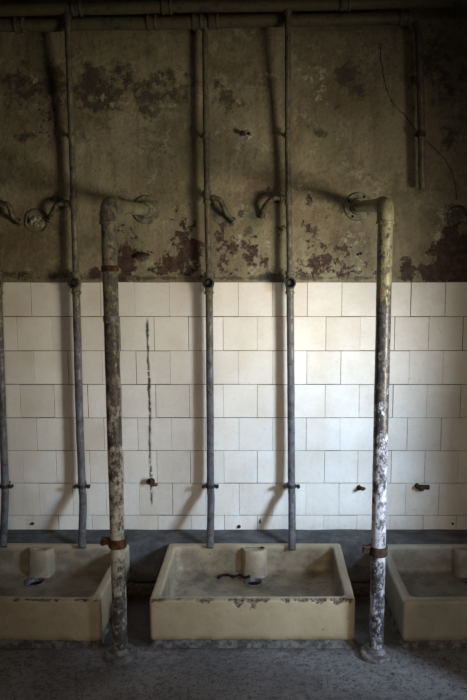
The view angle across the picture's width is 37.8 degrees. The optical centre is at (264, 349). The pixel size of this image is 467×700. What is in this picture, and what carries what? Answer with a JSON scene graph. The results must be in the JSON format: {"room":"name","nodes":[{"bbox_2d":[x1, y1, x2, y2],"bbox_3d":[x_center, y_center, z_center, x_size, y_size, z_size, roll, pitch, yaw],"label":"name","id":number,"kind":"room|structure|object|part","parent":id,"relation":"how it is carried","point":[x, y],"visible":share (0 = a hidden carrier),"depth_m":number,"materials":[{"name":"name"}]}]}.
{"room":"abandoned washroom","nodes":[
{"label":"abandoned washroom","id":0,"kind":"room"},
{"bbox_2d":[0,0,466,529],"bbox_3d":[0.000,-0.489,2.992,4.253,2.950,0.161,0,7,0],"label":"wall","id":1,"kind":"structure","parent":0,"point":[138,94],"depth_m":2.94,"materials":[{"name":"tile"}]},
{"bbox_2d":[0,200,21,547],"bbox_3d":[-1.124,-0.273,2.852,0.125,2.220,0.226,2,7,17],"label":"pipe","id":2,"kind":"object","parent":1,"relation":"attached to","point":[5,485],"visible":1,"depth_m":2.94,"materials":[{"name":"metal"}]},
{"bbox_2d":[25,208,48,232],"bbox_3d":[-0.976,-0.552,2.912,0.104,0.106,0.027,0,7,0],"label":"socket","id":3,"kind":"object","parent":1,"relation":"attached to","point":[34,220],"visible":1,"depth_m":2.91,"materials":[{"name":"paint"}]},
{"bbox_2d":[46,13,89,548],"bbox_3d":[-0.805,-0.265,2.870,0.131,2.209,0.267,-5,9,-36],"label":"pipe","id":4,"kind":"object","parent":1,"relation":"attached to","point":[74,282],"visible":0.99,"depth_m":2.88,"materials":[{"name":"metal"}]},
{"bbox_2d":[67,277,79,288],"bbox_3d":[-0.803,-0.283,2.870,0.049,0.049,0.042,0,7,0],"label":"outlet","id":5,"kind":"object","parent":4,"relation":"attached to","point":[73,282],"depth_m":2.86,"materials":[{"name":"black metal"}]},
{"bbox_2d":[99,195,160,664],"bbox_3d":[-0.505,0.212,2.626,0.122,1.658,0.781,0,7,0],"label":"standpipe","id":6,"kind":"object","parent":1,"relation":"attached to","point":[146,209],"visible":1,"depth_m":2.29,"materials":[{"name":"grey metal"}]},
{"bbox_3d":[-0.506,-0.537,2.574,0.053,0.087,0.670,0,7,0],"label":"arm","id":7,"kind":"part","parent":6,"relation":"part of","materials":[{"name":"beige paint"}]},
{"bbox_2d":[133,253,149,257],"bbox_3d":[-0.532,-0.403,2.917,0.072,0.023,0.032,0,7,0],"label":"wall hook","id":8,"kind":"object","parent":1,"relation":"attached to","point":[143,254],"visible":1,"depth_m":2.91,"materials":[{"name":"brown metal"}]},
{"bbox_2d":[146,478,157,486],"bbox_3d":[-0.503,0.591,3.034,0.047,0.043,0.044,1,7,11],"label":"pipe stub","id":9,"kind":"object","parent":1,"relation":"attached to","point":[150,481],"visible":1,"depth_m":3.03,"materials":[{"name":"grey metal"}]},
{"bbox_2d":[0,9,411,33],"bbox_3d":[-0.546,-1.328,2.761,2.277,0.098,0.064,0,7,0],"label":"pipe","id":10,"kind":"object","parent":1,"relation":"attached to","point":[401,17],"visible":0.98,"depth_m":2.74,"materials":[{"name":"grey metal"}]},
{"bbox_2d":[202,27,235,548],"bbox_3d":[-0.225,-0.243,2.861,0.120,2.167,0.240,4,8,27],"label":"pipe","id":11,"kind":"object","parent":1,"relation":"attached to","point":[208,281],"visible":1,"depth_m":2.88,"materials":[{"name":"metal"}]},
{"bbox_2d":[202,277,213,288],"bbox_3d":[-0.238,-0.283,2.870,0.049,0.049,0.042,0,7,0],"label":"outlet","id":12,"kind":"object","parent":11,"relation":"attached to","point":[208,282],"depth_m":2.87,"materials":[{"name":"black metal"}]},
{"bbox_2d":[0,0,466,16],"bbox_3d":[-0.121,-1.365,2.698,3.051,0.103,0.059,0,7,0],"label":"pipe","id":13,"kind":"object","parent":1,"relation":"attached to","point":[75,8],"visible":1,"depth_m":2.68,"materials":[{"name":"grey metal"}]},
{"bbox_2d":[7,529,466,580],"bbox_3d":[0.000,0.905,3.018,4.000,0.177,0.154,0,7,0],"label":"baseboard","id":14,"kind":"structure","parent":1,"relation":"attached to","point":[147,548],"depth_m":2.97,"materials":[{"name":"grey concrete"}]},
{"bbox_2d":[238,130,253,141],"bbox_3d":[-0.079,-0.899,2.853,0.072,0.047,0.043,0,7,0],"label":"stub","id":15,"kind":"object","parent":1,"relation":"attached to","point":[243,135],"visible":1,"depth_m":2.86,"materials":[{"name":"paint"}]},
{"bbox_2d":[258,8,299,550],"bbox_3d":[0.090,-0.268,2.866,0.135,2.232,0.260,-4,8,-32],"label":"pipe","id":16,"kind":"object","parent":1,"relation":"attached to","point":[290,282],"visible":1,"depth_m":2.88,"materials":[{"name":"metal"}]},
{"bbox_2d":[284,277,295,288],"bbox_3d":[0.106,-0.283,2.870,0.049,0.049,0.042,0,7,0],"label":"outlet","id":17,"kind":"object","parent":16,"relation":"attached to","point":[290,282],"depth_m":2.87,"materials":[{"name":"black metal"}]},
{"bbox_2d":[357,485,365,490],"bbox_3d":[0.429,0.618,3.034,0.026,0.027,0.048,-2,7,-17],"label":"pipe stub","id":18,"kind":"object","parent":1,"relation":"attached to","point":[359,487],"visible":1,"depth_m":3.03,"materials":[{"name":"grey metal"}]},
{"bbox_2d":[344,192,394,664],"bbox_3d":[0.395,0.206,2.625,0.124,1.671,0.781,0,7,0],"label":"standpipe","id":19,"kind":"object","parent":1,"relation":"attached to","point":[358,206],"visible":1,"depth_m":2.29,"materials":[{"name":"peeling cream paint"},{"name":"iron"}]},
{"bbox_3d":[0.394,-0.544,2.573,0.049,0.099,0.671,0,7,0],"label":"arm","id":20,"kind":"part","parent":19,"relation":"part of","materials":[{"name":"beige paint"}]},
{"bbox_2d":[411,20,425,189],"bbox_3d":[0.629,-1.002,2.811,0.074,0.673,0.072,-3,8,-25],"label":"pipe","id":21,"kind":"object","parent":1,"relation":"attached to","point":[421,133],"visible":1,"depth_m":2.79,"materials":[{"name":"metal"}]},
{"bbox_2d":[415,483,429,490],"bbox_3d":[0.701,0.614,3.035,0.062,0.033,0.040,0,7,0],"label":"pipe stub","id":22,"kind":"object","parent":1,"relation":"attached to","point":[417,486],"visible":1,"depth_m":3.02,"materials":[{"name":"black metal"}]},
{"bbox_2d":[446,205,466,227],"bbox_3d":[0.822,-0.570,2.914,0.105,0.099,0.019,0,7,0],"label":"socket","id":23,"kind":"object","parent":1,"relation":"attached to","point":[463,209],"visible":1,"depth_m":2.90,"materials":[{"name":"paint"}]},
{"bbox_2d":[0,581,466,699],"bbox_3d":[0.000,1.246,1.022,4.000,0.006,4.200,0,7,0],"label":"floor","id":24,"kind":"structure","parent":0,"point":[104,687],"depth_m":2.30,"materials":[{"name":"concrete"}]},
{"bbox_2d":[0,543,129,648],"bbox_3d":[-0.954,0.950,2.691,0.760,0.176,0.544,0,7,0],"label":"basin","id":25,"kind":"object","parent":24,"relation":"on","point":[53,596],"visible":0.82,"depth_m":2.59,"materials":[{"name":"ceramic"}]},
{"bbox_2d":[126,582,154,597],"bbox_3d":[-0.499,0.989,2.804,0.169,0.064,0.064,0,7,0],"label":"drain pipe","id":26,"kind":"object","parent":24,"relation":"on","point":[132,590],"visible":0.74,"depth_m":2.78,"materials":[{"name":"brown metal"}]},
{"bbox_2d":[1,647,466,699],"bbox_3d":[0.000,1.103,2.133,2.192,0.006,0.625,0,7,0],"label":"grit","id":27,"kind":"object","parent":24,"relation":"on","point":[32,647],"visible":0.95,"depth_m":2.29,"materials":[{"name":"grey gravel"}]},
{"bbox_2d":[150,543,354,648],"bbox_3d":[-0.045,0.950,2.691,0.753,0.176,0.530,0,7,0],"label":"basin","id":28,"kind":"object","parent":24,"relation":"on","point":[303,597],"visible":0.99,"depth_m":2.45,"materials":[{"name":"ceramic"}]},
{"bbox_2d":[217,574,249,578],"bbox_3d":[-0.131,0.946,2.851,0.140,0.019,0.033,0,7,0],"label":"wire","id":29,"kind":"object","parent":28,"relation":"in","point":[221,575],"visible":1,"depth_m":2.85,"materials":[{"name":"black metal"}]},
{"bbox_2d":[351,582,369,596],"bbox_3d":[0.406,0.989,2.804,0.162,0.064,0.064,0,7,0],"label":"brick","id":30,"kind":"object","parent":24,"relation":"on","point":[359,590],"visible":0.3,"depth_m":2.78,"materials":[{"name":"brown brick"}]},
{"bbox_2d":[384,544,466,648],"bbox_3d":[0.858,0.950,2.691,0.759,0.176,0.541,0,7,0],"label":"basin","id":31,"kind":"object","parent":24,"relation":"on","point":[425,602],"visible":0.91,"depth_m":2.65,"materials":[{"name":"ceramic"}]}
]}

